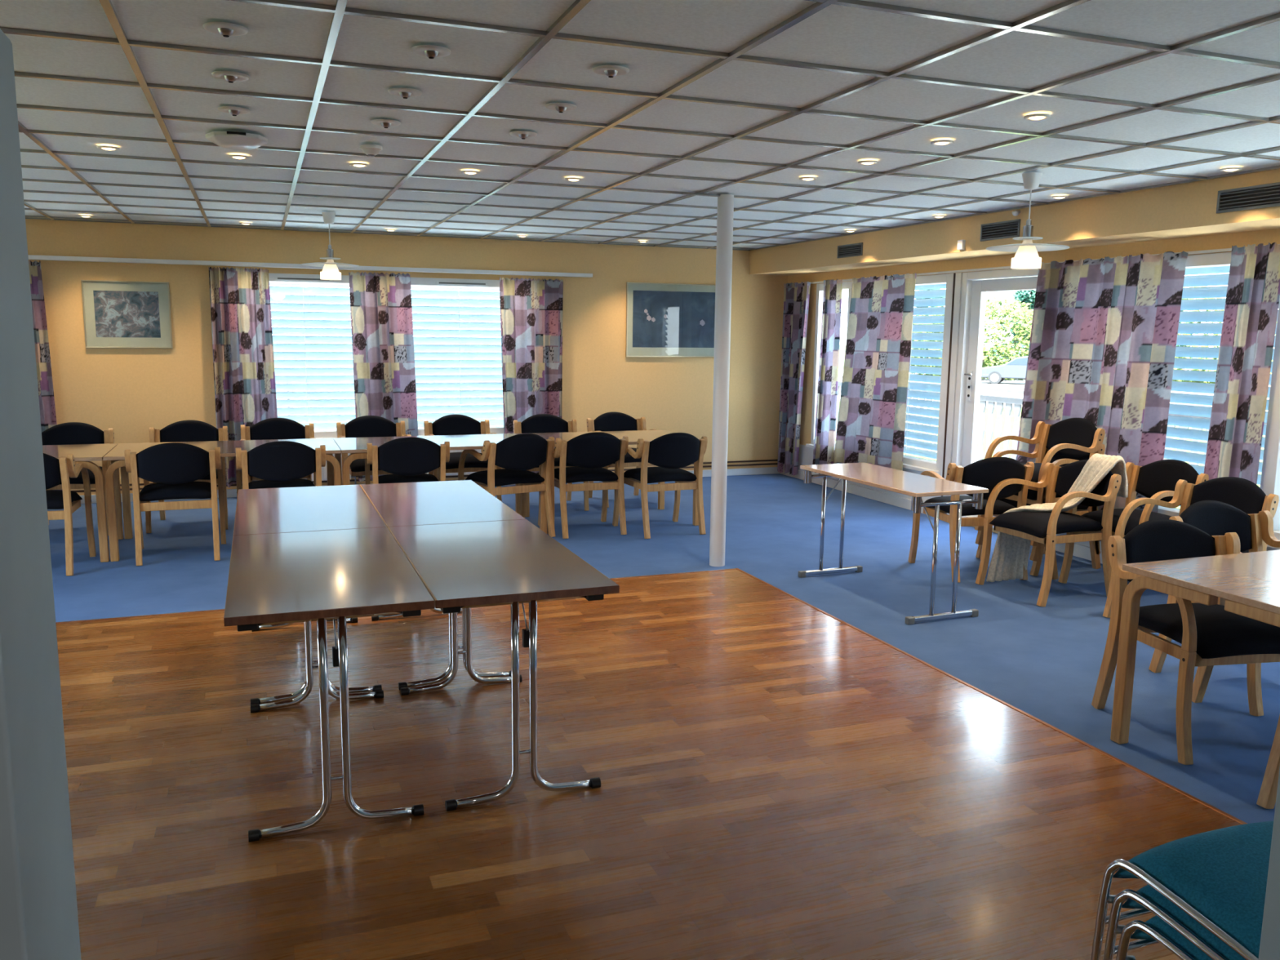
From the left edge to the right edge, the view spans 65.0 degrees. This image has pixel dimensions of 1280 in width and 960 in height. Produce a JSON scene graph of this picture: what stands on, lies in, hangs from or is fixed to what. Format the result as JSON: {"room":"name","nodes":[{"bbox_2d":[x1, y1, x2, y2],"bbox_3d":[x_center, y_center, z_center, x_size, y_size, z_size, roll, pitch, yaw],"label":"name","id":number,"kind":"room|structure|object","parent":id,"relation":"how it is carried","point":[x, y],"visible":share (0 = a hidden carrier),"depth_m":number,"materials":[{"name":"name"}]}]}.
{"room":"community hall","nodes":[
{"label":"community hall","id":0,"kind":"room"},
{"bbox_2d":[25,218,787,495],"bbox_3d":[-2.475,-1.152,9.583,8.890,2.514,0.140,-2,9,-21],"label":"wall","id":1,"kind":"structure","parent":0,"point":[130,392],"depth_m":9.58,"materials":[{"name":"yellow paint"}]},
{"bbox_2d":[80,280,173,348],"bbox_3d":[-4.438,-1.430,8.702,0.678,0.576,0.023,-2,9,-21],"label":"framed picture","id":2,"kind":"object","parent":1,"relation":"attached to","point":[117,314],"visible":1,"depth_m":8.70,"materials":[{"name":"paper"}]},
{"bbox_2d":[93,290,160,337],"bbox_3d":[-4.440,-1.435,8.700,0.503,0.396,0.001,-2,9,-21],"label":"print","id":3,"kind":"object","parent":2,"relation":"attached to","point":[116,313],"depth_m":8.70},
{"bbox_2d":[268,273,349,438],"bbox_3d":[-3.089,-1.125,9.299,1.280,1.530,0.160,-2,9,-21],"label":"window","id":4,"kind":"structure","parent":1,"relation":"in","point":[286,277],"depth_m":9.19,"materials":[{"name":"white paint"}]},
{"bbox_2d":[274,276,332,281],"bbox_3d":[-3.066,-1.832,9.157,0.500,0.034,0.013,-2,9,-21],"label":"vent","id":5,"kind":"object","parent":4,"relation":"attached to","point":[276,278],"depth_m":9.14,"materials":[{"name":"grey metal"}]},
{"bbox_2d":[269,281,355,429],"bbox_3d":[-3.156,-1.141,9.476,1.300,1.512,0.080,-2,9,-21],"label":"blind","id":6,"kind":"object","parent":4,"relation":"attached to","point":[301,289],"visible":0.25,"depth_m":9.50,"materials":[{"name":"grey"}]},
{"bbox_2d":[27,254,592,277],"bbox_3d":[-3.482,-1.917,8.939,6.395,0.036,0.125,-2,9,-21],"label":"rail","id":7,"kind":"object","parent":1,"relation":"attached to","point":[34,257],"visible":1,"depth_m":8.98,"materials":[{"name":"metal"}]},
{"bbox_2d":[28,260,57,432],"bbox_3d":[-5.245,-0.841,8.392,0.640,1.962,0.074,-2,9,-21],"label":"curtain","id":8,"kind":"object","parent":7,"relation":"hanging from","point":[45,383],"visible":0.19,"depth_m":8.45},
{"bbox_2d":[208,266,277,487],"bbox_3d":[-3.546,-0.913,9.037,0.529,1.957,0.123,-2,9,-21],"label":"curtain","id":9,"kind":"object","parent":7,"relation":"hanging from","point":[243,360],"visible":0.78,"depth_m":9.00,"materials":[{"name":"fabric"}]},
{"bbox_2d":[348,271,417,481],"bbox_3d":[-2.397,-0.960,9.465,0.614,1.952,0.092,-3,9,-26],"label":"curtain","id":10,"kind":"object","parent":7,"relation":"hanging from","point":[381,308],"visible":0.78,"depth_m":9.43,"materials":[{"name":"fabric"}]},
{"bbox_2d":[499,276,563,473],"bbox_3d":[-1.069,-1.013,9.965,0.653,1.942,0.107,-2,9,-19],"label":"curtain","id":11,"kind":"object","parent":7,"relation":"hanging from","point":[531,309],"visible":0.67,"depth_m":9.93,"materials":[{"name":"fabric"}]},
{"bbox_2d":[80,466,779,503],"bbox_3d":[-2.471,0.066,9.686,8.670,0.075,0.016,-2,9,-21],"label":"baseboard","id":12,"kind":"structure","parent":1,"relation":"attached to","point":[768,470],"depth_m":10.97,"materials":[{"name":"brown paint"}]},
{"bbox_2d":[410,277,503,435],"bbox_3d":[-1.732,-1.184,9.808,1.500,1.530,0.160,-2,9,-21],"label":"window","id":13,"kind":"structure","parent":1,"relation":"in","point":[414,281],"depth_m":9.67,"materials":[{"name":"white paint"}]},
{"bbox_2d":[410,285,503,427],"bbox_3d":[-1.800,-1.200,9.985,1.520,1.512,0.080,-2,9,-21],"label":"blind","id":14,"kind":"object","parent":13,"relation":"attached to","point":[493,293],"visible":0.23,"depth_m":9.98,"materials":[{"name":"grey"}]},
{"bbox_2d":[435,280,488,285],"bbox_3d":[-1.710,-1.891,9.666,0.500,0.034,0.013,-2,9,-21],"label":"vent","id":15,"kind":"object","parent":13,"relation":"attached to","point":[437,282],"depth_m":9.66,"materials":[{"name":"grey metal"}]},
{"bbox_2d":[626,282,715,357],"bbox_3d":[0.358,-1.667,10.498,1.065,0.759,0.023,-2,9,-21],"label":"framed picture","id":16,"kind":"object","parent":1,"relation":"attached to","point":[663,319],"visible":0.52,"depth_m":10.48,"materials":[{"name":"paper"}]},
{"bbox_2d":[632,290,715,347],"bbox_3d":[0.359,-1.677,10.496,0.925,0.579,0.001,-2,9,-21],"label":"print","id":17,"kind":"object","parent":16,"relation":"attached to","point":[661,318],"depth_m":10.49,"materials":[{"name":"paper"}]},
{"bbox_2d":[0,0,1279,250],"bbox_3d":[-0.825,-1.689,5.093,8.870,0.101,9.380,-2,9,-21],"label":"ceiling","id":18,"kind":"structure","parent":0,"point":[744,100],"depth_m":3.98,"materials":[{"name":"tile"}]},
{"bbox_2d":[203,22,248,37],"bbox_3d":[-1.220,-1.319,2.961,0.124,0.024,0.124,-2,9,-21],"label":"recessed light","id":19,"kind":"object","parent":18,"relation":"in","point":[224,28],"visible":1,"depth_m":2.94,"materials":[{"name":"white paint"}]},
{"bbox_2d":[211,71,249,83],"bbox_3d":[-1.432,-1.403,3.516,0.124,0.024,0.124,-2,9,-21],"label":"recessed light","id":20,"kind":"object","parent":18,"relation":"in","point":[231,77],"visible":1,"depth_m":3.50,"materials":[{"name":"silver metal"}]},
{"bbox_2d":[217,106,250,115],"bbox_3d":[-1.644,-1.488,4.071,0.124,0.024,0.124,-2,9,-21],"label":"recessed light","id":21,"kind":"object","parent":18,"relation":"in","point":[234,111],"visible":1,"depth_m":4.05,"materials":[{"name":"silver metal"}]},
{"bbox_2d":[205,131,267,149],"bbox_3d":[-1.849,-1.558,4.620,0.249,0.044,0.271,-7,11,-43],"label":"ceiling sensor","id":22,"kind":"object","parent":18,"relation":"attached to","point":[228,140],"visible":1,"depth_m":4.55,"materials":[{"name":"white paint"}]},
{"bbox_2d":[301,212,359,279],"bbox_3d":[-2.374,-1.787,7.687,0.430,0.500,0.430,-2,9,-21],"label":"pendant lamp","id":23,"kind":"object","parent":18,"relation":"hanging from","point":[330,271],"visible":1,"depth_m":7.66,"materials":[{"name":"white paint"}]},
{"bbox_2d":[360,144,382,156],"bbox_3d":[-1.295,-1.583,4.838,0.104,0.046,0.104,-2,9,-21],"label":"smoke detector","id":24,"kind":"object","parent":18,"relation":"attached to","point":[371,150],"visible":1,"depth_m":4.81,"materials":[{"name":"white paint"}]},
{"bbox_2d":[370,119,400,128],"bbox_3d":[-1.083,-1.512,4.281,0.124,0.024,0.124,-2,9,-21],"label":"recessed light","id":25,"kind":"object","parent":18,"relation":"in","point":[385,123],"visible":1,"depth_m":4.26,"materials":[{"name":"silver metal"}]},
{"bbox_2d":[387,87,422,98],"bbox_3d":[-0.871,-1.428,3.726,0.124,0.024,0.124,-2,9,-21],"label":"recessed light","id":26,"kind":"object","parent":18,"relation":"in","point":[405,93],"visible":1,"depth_m":3.71,"materials":[{"name":"silver metal"}]},
{"bbox_2d":[411,44,451,58],"bbox_3d":[-0.659,-1.343,3.171,0.124,0.024,0.124,-2,9,-21],"label":"recessed light","id":27,"kind":"object","parent":18,"relation":"in","point":[429,51],"visible":1,"depth_m":3.15,"materials":[{"name":"silver metal"}]},
{"bbox_2d":[545,102,577,112],"bbox_3d":[-0.310,-1.452,3.937,0.124,0.024,0.124,-2,9,-21],"label":"recessed light","id":28,"kind":"object","parent":18,"relation":"in","point":[559,107],"visible":1,"depth_m":3.92,"materials":[{"name":"silver metal"}]},
{"bbox_2d":[592,65,629,77],"bbox_3d":[-0.098,-1.368,3.382,0.124,0.024,0.124,-2,9,-21],"label":"recessed light","id":29,"kind":"object","parent":18,"relation":"in","point":[610,71],"visible":1,"depth_m":3.36,"materials":[{"name":"silver metal"}]},
{"bbox_2d":[986,172,1069,269],"bbox_3d":[2.114,-1.405,5.458,0.430,0.500,0.430,-2,9,-21],"label":"pendant lamp","id":30,"kind":"object","parent":18,"relation":"hanging from","point":[1026,256],"visible":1,"depth_m":5.44,"materials":[{"name":"white paint"}]},
{"bbox_2d":[47,473,1279,959],"bbox_3d":[-0.854,0.814,5.490,8.890,0.159,9.430,-2,9,-21],"label":"floor","id":31,"kind":"structure","parent":0,"point":[788,766],"depth_m":3.69,"materials":[{"name":"wood"}]},
{"bbox_2d":[43,453,96,576],"bbox_3d":[-3.858,0.173,6.385,0.573,0.804,0.615,-2,9,-19],"label":"armchair","id":32,"kind":"object","parent":31,"relation":"on","point":[57,471],"visible":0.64,"depth_m":6.25,"materials":[{"name":"wood"}]},
{"bbox_2d":[41,422,114,535],"bbox_3d":[-4.300,-0.010,7.586,0.573,0.804,0.615,-2,9,-21],"label":"armchair","id":33,"kind":"object","parent":31,"relation":"on","point":[70,433],"visible":0.24,"depth_m":7.76,"materials":[{"name":"fabric"}]},
{"bbox_2d":[42,443,123,562],"bbox_3d":[-4.340,0.169,6.699,1.486,0.700,0.828,-2,9,-21],"label":"table","id":34,"kind":"object","parent":31,"relation":"on","point":[84,454],"visible":0.61,"depth_m":6.62,"materials":[{"name":"laminate"}]},
{"bbox_2d":[124,442,226,565],"bbox_3d":[-3.140,0.116,6.823,0.573,0.804,0.615,-3,9,-22],"label":"armchair","id":35,"kind":"object","parent":31,"relation":"on","point":[174,467],"visible":0.98,"depth_m":6.59,"materials":[{"name":"fabric"}]},
{"bbox_2d":[143,420,227,533],"bbox_3d":[-3.537,-0.043,7.872,0.573,0.804,0.615,-2,9,-19],"label":"armchair","id":36,"kind":"object","parent":31,"relation":"on","point":[183,430],"visible":0.35,"depth_m":8.03,"materials":[{"name":"fabric"}]},
{"bbox_2d":[102,438,341,561],"bbox_3d":[-2.945,0.108,7.222,1.488,0.700,0.828,-2,9,-21],"label":"table","id":37,"kind":"object","parent":31,"relation":"on","point":[228,448],"visible":0.54,"depth_m":7.09,"materials":[{"name":"laminate"}]},
{"bbox_2d":[240,417,315,486],"bbox_3d":[-2.935,-0.082,8.183,0.573,0.804,0.615,-2,9,-21],"label":"armchair","id":38,"kind":"object","parent":31,"relation":"on","point":[270,428],"visible":0.32,"depth_m":8.36,"materials":[{"name":"fabric"}]},
{"bbox_2d":[235,440,325,498],"bbox_3d":[-2.499,0.098,7.001,0.573,0.804,0.615,-3,9,-23],"label":"armchair","id":39,"kind":"object","parent":31,"relation":"on","point":[279,464],"visible":0.62,"depth_m":6.72,"materials":[{"name":"fabric"}]},
{"bbox_2d":[233,484,386,704],"bbox_3d":[-1.553,0.482,4.697,0.594,0.729,1.217,-2,9,-21],"label":"folding table","id":40,"kind":"object","parent":31,"relation":"on","point":[343,507],"visible":0.46,"depth_m":4.50,"materials":[{"name":"brown wood"}]},
{"bbox_2d":[223,527,435,841],"bbox_3d":[-1.122,0.654,3.569,0.594,0.729,1.217,-2,9,-21],"label":"folding table","id":41,"kind":"object","parent":31,"relation":"on","point":[320,576],"visible":1,"depth_m":3.19,"materials":[{"name":"brown wood"}]},
{"bbox_2d":[336,415,411,484],"bbox_3d":[-2.241,-0.121,8.507,0.573,0.804,0.615,-3,9,-23],"label":"armchair","id":42,"kind":"object","parent":31,"relation":"on","point":[366,426],"visible":0.35,"depth_m":8.66,"materials":[{"name":"fabric"}]},
{"bbox_2d":[364,436,449,484],"bbox_3d":[-1.700,0.057,7.343,0.573,0.804,0.615,-2,9,-18],"label":"armchair","id":43,"kind":"object","parent":31,"relation":"on","point":[409,460],"visible":0.72,"depth_m":7.05,"materials":[{"name":"fabric"}]},
{"bbox_2d":[333,433,546,533],"bbox_3d":[-1.546,0.048,7.747,1.496,0.700,0.828,-2,9,-21],"label":"table","id":44,"kind":"object","parent":31,"relation":"on","point":[357,446],"visible":0.45,"depth_m":7.64,"materials":[{"name":"laminate"}]},
{"bbox_2d":[360,480,525,689],"bbox_3d":[-0.994,0.458,4.907,0.594,0.730,1.217,-2,9,-21],"label":"folding table","id":45,"kind":"object","parent":31,"relation":"on","point":[442,502],"visible":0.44,"depth_m":4.69,"materials":[{"name":"brown wood"}]},
{"bbox_2d":[423,414,502,502],"bbox_3d":[-1.548,-0.145,8.725,0.573,0.804,0.615,-2,9,-21],"label":"armchair","id":46,"kind":"object","parent":31,"relation":"on","point":[450,424],"visible":0.36,"depth_m":8.84,"materials":[{"name":"fabric"}]},
{"bbox_2d":[387,519,619,811],"bbox_3d":[-0.564,0.629,3.778,0.594,0.730,1.217,-2,9,-21],"label":"folding table","id":47,"kind":"object","parent":31,"relation":"on","point":[467,566],"visible":0.99,"depth_m":3.42,"materials":[{"name":"brown wood"}]},
{"bbox_2d":[457,433,555,537],"bbox_3d":[-1.008,0.021,7.645,0.573,0.804,0.615,-5,10,-34],"label":"armchair","id":48,"kind":"object","parent":31,"relation":"on","point":[517,454],"visible":0.88,"depth_m":7.45,"materials":[{"name":"fabric"}]},
{"bbox_2d":[513,413,589,511],"bbox_3d":[-0.798,-0.159,8.879,0.573,0.804,0.615,-2,9,-17],"label":"armchair","id":49,"kind":"object","parent":31,"relation":"on","point":[540,423],"visible":0.3,"depth_m":9.06,"materials":[{"name":"fabric"}]},
{"bbox_2d":[537,431,628,538],"bbox_3d":[-0.439,-0.001,7.837,0.573,0.804,0.615,-3,9,-22],"label":"armchair","id":50,"kind":"object","parent":31,"relation":"on","point":[593,453],"visible":0.86,"depth_m":7.59,"materials":[{"name":"fabric"}]},
{"bbox_2d":[524,430,699,533],"bbox_3d":[-0.246,-0.009,8.235,1.276,0.700,0.828,-2,9,-21],"label":"table","id":51,"kind":"object","parent":31,"relation":"on","point":[633,435],"visible":0.33,"depth_m":8.23,"materials":[{"name":"laminate"}]},
{"bbox_2d":[586,412,657,507],"bbox_3d":[-0.149,-0.200,9.207,0.573,0.804,0.615,-3,9,-22],"label":"armchair","id":52,"kind":"object","parent":31,"relation":"on","point":[608,421],"visible":0.29,"depth_m":9.38,"materials":[{"name":"fabric"}]},
{"bbox_2d":[612,432,707,538],"bbox_3d":[0.165,0.001,7.873,0.573,0.804,0.615,-3,9,-24],"label":"armchair","id":53,"kind":"object","parent":31,"relation":"on","point":[671,452],"visible":0.91,"depth_m":7.65,"materials":[{"name":"fabric"}]},
{"bbox_2d":[681,192,735,566],"bbox_3d":[0.421,-0.617,6.543,0.360,2.413,0.104,-2,9,-21],"label":"column","id":54,"kind":"structure","parent":31,"relation":"on","point":[725,202],"depth_m":6.54,"materials":[{"name":"white metal"}]},
{"bbox_2d":[798,462,988,624],"bbox_3d":[1.453,0.335,5.968,0.484,0.722,1.170,-3,9,-22],"label":"folding table","id":55,"kind":"object","parent":31,"relation":"on","point":[916,486],"visible":1,"depth_m":5.62,"materials":[{"name":"brown wood"}]},
{"bbox_2d":[907,457,1034,582],"bbox_3d":[2.186,0.211,6.612,0.574,0.804,0.615,-1,9,-11],"label":"armchair","id":56,"kind":"object","parent":31,"relation":"on","point":[987,473],"visible":0.62,"depth_m":6.36,"materials":[{"name":"brown wood"}]},
{"bbox_2d":[975,459,1121,606],"bbox_3d":[2.504,0.289,6.114,0.615,0.804,0.573,-2,9,-21],"label":"armchair","id":57,"kind":"object","parent":31,"relation":"on","point":[1042,527],"visible":0.91,"depth_m":5.99,"materials":[{"name":"brown wood"}]},
{"bbox_2d":[975,457,1100,576],"bbox_3d":[2.755,0.182,6.858,0.615,0.804,0.573,-2,9,-21],"label":"armchair","id":58,"kind":"object","parent":57,"relation":"on","point":[1081,509],"visible":0.17,"depth_m":6.74,"materials":[{"name":"brown wood"}]},
{"bbox_2d":[975,440,1105,561],"bbox_3d":[2.744,0.083,6.839,0.615,0.804,0.573,-2,9,-21],"label":"armchair","id":59,"kind":"object","parent":58,"relation":"on","point":[1057,460],"visible":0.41,"depth_m":6.73,"materials":[{"name":"brown wood"}]},
{"bbox_2d":[974,417,1105,546],"bbox_3d":[2.734,-0.015,6.821,0.615,0.804,0.573,-2,9,-21],"label":"armchair","id":60,"kind":"object","parent":59,"relation":"on","point":[1077,438],"visible":0.55,"depth_m":6.87,"materials":[{"name":"brown wood"}]},
{"bbox_2d":[986,453,1128,582],"bbox_3d":[2.578,0.241,6.199,0.756,0.842,0.256,5,10,29],"label":"blanket","id":61,"kind":"object","parent":57,"relation":"on","point":[1011,553],"visible":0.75,"depth_m":6.19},
{"bbox_2d":[1057,459,1208,583],"bbox_3d":[3.055,0.285,6.183,0.615,0.804,0.573,-3,9,-22],"label":"armchair","id":62,"kind":"object","parent":31,"relation":"on","point":[1157,480],"visible":0.34,"depth_m":6.25,"materials":[{"name":"brown wood"}]},
{"bbox_2d":[1115,915,1212,959],"bbox_3d":[1.245,0.923,1.731,0.496,0.783,0.649,-2,9,-21],"label":"chair","id":63,"kind":"object","parent":31,"relation":"on","point":[1155,928],"visible":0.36,"depth_m":1.85,"materials":[{"name":"metal"}]},
{"bbox_2d":[1102,884,1244,959],"bbox_3d":[1.237,0.871,1.748,0.496,0.783,0.649,-2,9,-21],"label":"chair","id":64,"kind":"object","parent":63,"relation":"on","point":[1146,898],"visible":0.34,"depth_m":1.85,"materials":[{"name":"metal"}]},
{"bbox_2d":[1090,821,1273,959],"bbox_3d":[1.228,0.820,1.765,0.496,0.783,0.649,-2,9,-21],"label":"chair","id":65,"kind":"object","parent":64,"relation":"on","point":[1218,877],"visible":0.84,"depth_m":1.85,"materials":[{"name":"teal fabric"}]},
{"bbox_2d":[1091,519,1279,764],"bbox_3d":[2.220,0.603,3.962,0.574,0.804,0.615,-1,9,-11],"label":"armchair","id":66,"kind":"object","parent":31,"relation":"on","point":[1209,636],"visible":0.7,"depth_m":3.93,"materials":[{"name":"brown wood"}]},
{"bbox_2d":[1102,476,1279,617],"bbox_3d":[2.984,0.397,5.417,0.615,0.804,0.573,-3,9,-23],"label":"armchair","id":67,"kind":"object","parent":31,"relation":"on","point":[1242,494],"visible":0.33,"depth_m":5.54,"materials":[{"name":"brown wood"}]},
{"bbox_2d":[1110,549,1279,744],"bbox_3d":[2.627,0.691,3.727,1.423,0.700,0.803,-2,9,-21],"label":"table","id":68,"kind":"object","parent":31,"relation":"on","point":[1249,583],"visible":1,"depth_m":3.72,"materials":[{"name":"laminate"}]},
{"bbox_2d":[1148,500,1279,715],"bbox_3d":[2.729,0.534,4.471,0.573,0.804,0.615,-2,9,-19],"label":"armchair","id":69,"kind":"object","parent":31,"relation":"on","point":[1214,517],"visible":0.3,"depth_m":4.67,"materials":[{"name":"fabric"}]},
{"bbox_2d":[1256,715,1279,808],"bbox_3d":[2.434,0.721,3.180,0.615,0.804,0.573,-2,9,-21],"label":"armchair","id":70,"kind":"object","parent":31,"relation":"on","point":[1267,797],"visible":0.95,"depth_m":3.34,"materials":[{"name":"brown wood"}]},
{"bbox_2d":[749,168,1279,275],"bbox_3d":[3.001,-1.702,6.580,0.471,0.279,9.131,-2,9,-21],"label":"ceiling beam","id":71,"kind":"structure","parent":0,"point":[1188,210],"depth_m":6.59,"materials":[{"name":"yellow paint"}]},
{"bbox_2d":[837,242,862,257],"bbox_3d":[1.859,-2.033,8.898,0.010,0.110,0.400,-2,9,-21],"label":"air vent","id":72,"kind":"object","parent":71,"relation":"in","point":[855,249],"visible":1,"depth_m":8.89,"materials":[{"name":"grey metal"}]},
{"bbox_2d":[980,218,1020,241],"bbox_3d":[2.544,-1.765,7.103,0.010,0.120,0.400,-2,9,-21],"label":"air vent","id":73,"kind":"object","parent":71,"relation":"in","point":[1008,228],"visible":0.98,"depth_m":7.09,"materials":[{"name":"grey metal"}]},
{"bbox_2d":[1216,182,1279,213],"bbox_3d":[3.252,-1.482,5.249,0.010,0.120,0.530,-2,9,-21],"label":"air vent","id":74,"kind":"object","parent":71,"relation":"in","point":[1268,195],"visible":1,"depth_m":5.32,"materials":[{"name":"grey metal"}]},
{"bbox_2d":[787,228,1279,533],"bbox_3d":[3.266,-0.676,6.831,0.120,2.514,9.420,-2,9,-21],"label":"wall","id":75,"kind":"structure","parent":0,"point":[1241,239],"depth_m":7.88,"materials":[{"name":"yellow paint"}]},
{"bbox_2d":[805,273,949,474],"bbox_3d":[2.218,-1.034,9.469,0.160,1.685,2.200,-2,9,-21],"label":"window","id":76,"kind":"structure","parent":75,"relation":"in","point":[920,464],"depth_m":8.96,"materials":[{"name":"white paint"}]},
{"bbox_2d":[779,470,1102,564],"bbox_3d":[3.179,0.525,6.986,0.030,0.090,9.130,-2,9,-21],"label":"baseboard","id":77,"kind":"structure","parent":75,"relation":"attached to","point":[1082,551],"depth_m":9.36,"materials":[{"name":"white paint"}]},
{"bbox_2d":[937,272,962,515],"bbox_3d":[2.591,-0.686,8.410,0.034,2.055,0.150,-2,9,-21],"label":"trim","id":78,"kind":"structure","parent":75,"relation":"attached to","point":[955,284],"depth_m":8.36,"materials":[{"name":"white paint"}]},
{"bbox_2d":[948,268,1038,528],"bbox_3d":[2.836,-0.629,7.912,0.150,2.015,0.950,-2,9,-21],"label":"door","id":79,"kind":"structure","parent":75,"relation":"in","point":[975,286],"depth_m":8.19,"materials":[{"name":"white paint"}]},
{"bbox_2d":[797,444,1279,551],"bbox_3d":[3.189,0.386,6.969,0.012,0.370,9.130,-2,9,-21],"label":"trim","id":80,"kind":"structure","parent":75,"relation":"attached to","point":[805,457],"depth_m":9.69,"materials":[{"name":"white paint"}]},
{"bbox_2d":[803,244,1279,549],"bbox_3d":[3.214,-0.647,6.859,0.160,1.706,9.000,-2,9,-21],"label":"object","id":81,"kind":"structure","parent":75,"relation":"in","point":[1270,473],"depth_m":5.77,"materials":[{"name":"white paint"}]},
{"bbox_2d":[777,281,810,475],"bbox_3d":[1.628,-1.071,10.721,0.110,2.039,0.549,-2,9,-21],"label":"curtain","id":82,"kind":"object","parent":81,"relation":"hanging from","point":[796,295],"visible":1,"depth_m":10.71,"materials":[{"name":"fabric"}]},
{"bbox_2d":[812,279,842,474],"bbox_3d":[1.870,-1.020,10.088,0.089,1.949,0.400,-2,9,-21],"label":"curtain","id":83,"kind":"object","parent":81,"relation":"hanging from","point":[828,378],"visible":0.98,"depth_m":10.04,"materials":[{"name":"fabric"}]},
{"bbox_2d":[833,272,916,470],"bbox_3d":[2.152,-0.919,9.361,0.051,1.929,1.239,-2,9,-20],"label":"curtain","id":84,"kind":"object","parent":81,"relation":"hanging from","point":[871,427],"visible":0.92,"depth_m":9.26,"materials":[{"name":"fabric"}]},
{"bbox_2d":[903,283,946,461],"bbox_3d":[2.504,-0.989,9.195,0.080,1.687,1.520,-2,9,-21],"label":"blind","id":85,"kind":"object","parent":81,"relation":"attached to","point":[928,292],"visible":0.27,"depth_m":9.05,"materials":[{"name":"blue"}]},
{"bbox_2d":[1015,250,1187,541],"bbox_3d":[3.079,-0.547,6.915,0.113,1.929,1.349,-2,9,-21],"label":"curtain","id":86,"kind":"object","parent":81,"relation":"hanging from","point":[1104,331],"visible":0.66,"depth_m":6.73,"materials":[{"name":"fabric"}]},
{"bbox_2d":[1164,265,1279,509],"bbox_3d":[3.489,-0.596,6.615,0.080,1.687,1.740,-2,9,-21],"label":"blind","id":87,"kind":"object","parent":81,"relation":"attached to","point":[1222,279],"visible":0.12,"depth_m":6.43,"materials":[{"name":"blue"}]},
{"bbox_2d":[1204,242,1279,484],"bbox_3d":[3.489,-0.388,5.857,0.085,1.932,0.368,-2,9,-21],"label":"curtain","id":88,"kind":"object","parent":81,"relation":"hanging from","point":[1237,422],"visible":0.69,"depth_m":5.80,"materials":[{"name":"fabric"}]},
{"bbox_3d":[0.795,0.152,1.019,8.890,2.514,0.120,-2,9,-21],"label":"wall","id":89,"kind":"structure","parent":0,"visible":0},
{"bbox_2d":[0,28,81,959],"bbox_3d":[-0.403,0.601,0.630,0.107,1.712,0.142,-2,9,-21],"label":"trim","id":90,"kind":"structure","parent":89,"relation":"attached to","point":[39,917],"depth_m":0.56,"materials":[{"name":"grey paint"}]},
{"bbox_2d":[1257,768,1279,959],"bbox_3d":[0.753,0.349,1.034,0.092,2.120,0.142,-2,9,-21],"label":"trim","id":91,"kind":"structure","parent":89,"relation":"attached to","point":[1269,946],"depth_m":1.09,"materials":[{"name":"grey paint"}]},
{"bbox_3d":[-4.957,-0.319,3.746,0.120,2.514,9.420,-2,9,-21],"label":"wall","id":92,"kind":"structure","parent":0,"visible":0},
{"bbox_2d":[71,459,777,492],"bbox_3d":[-2.470,-0.026,9.643,8.650,0.058,0.018,-2,9,-21],"label":"pipe","id":93,"kind":"object","parent":92,"relation":"attached to","point":[686,467],"visible":0.02,"depth_m":10.78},
{"label":"outside","id":94,"kind":"structure","parent":0,"visible":0},
{"bbox_3d":[-1.831,1.000,4.426,15.600,0.180,17.200,-2,9,-21],"label":"deck","id":95,"kind":"object","parent":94,"visible":0},
{"bbox_2d":[275,373,502,431],"bbox_3d":[-3.492,-0.813,12.490,12.390,1.010,0.120,-2,9,-21],"label":"deck railing","id":96,"kind":"object","parent":95,"relation":"on","point":[420,374],"visible":0.02,"depth_m":12.68,"materials":[{"name":"white paint"}]},
{"bbox_2d":[835,374,1267,466],"bbox_3d":[4.856,-0.090,8.273,0.120,1.010,13.990,-2,9,-21],"label":"deck railing","id":97,"kind":"object","parent":95,"relation":"on","point":[991,400],"visible":0.09,"depth_m":10.85,"materials":[{"name":"white paint"}]},
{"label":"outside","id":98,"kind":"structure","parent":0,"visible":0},
{"bbox_2d":[272,342,1265,508],"bbox_3d":[16.203,-7.605,69.899,240.000,0.100,280.000,-2,9,-21],"label":"lawn","id":99,"kind":"structure","parent":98,"point":[842,348],"depth_m":34.47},
{"bbox_2d":[909,295,1033,380],"bbox_3d":[19.665,-8.164,57.600,9.700,4.957,9.919,5,9,24],"label":"leafy bush","id":100,"kind":"object","parent":99,"relation":"on","point":[1006,311],"visible":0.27,"depth_m":55.31,"materials":[{"name":"green plant"}]},
{"bbox_2d":[1172,285,1275,383],"bbox_3d":[29.369,-8.073,54.288,10.716,6.035,9.363,-2,9,-21],"label":"leafy bush","id":101,"kind":"object","parent":99,"relation":"on","point":[1204,286],"visible":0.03,"depth_m":51.97,"materials":[{"name":"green plant"}]},
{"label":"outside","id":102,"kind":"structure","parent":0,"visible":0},
{"bbox_2d":[837,368,1270,408],"bbox_3d":[63.598,-7.381,71.810,130.000,0.020,34.000,-2,9,-21],"label":"gravel yard","id":103,"kind":"structure","parent":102,"point":[1016,384],"depth_m":47.42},
{"bbox_2d":[981,355,1027,383],"bbox_3d":[19.622,-5.621,51.300,4.230,1.450,1.800,5,9,26],"label":"parked car","id":104,"kind":"object","parent":103,"relation":"on","point":[1015,368],"visible":0.44,"depth_m":50.86,"materials":[{"name":"silver metal"}]},
{"bbox_2d":[988,289,1035,359],"bbox_3d":[27.888,-12.485,70.910,6.311,9.536,6.112,0,8,-5],"label":"spruce","id":105,"kind":"object","parent":103,"relation":"on","point":[1023,295],"visible":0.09,"depth_m":70.45,"materials":[{"name":"green plant"}]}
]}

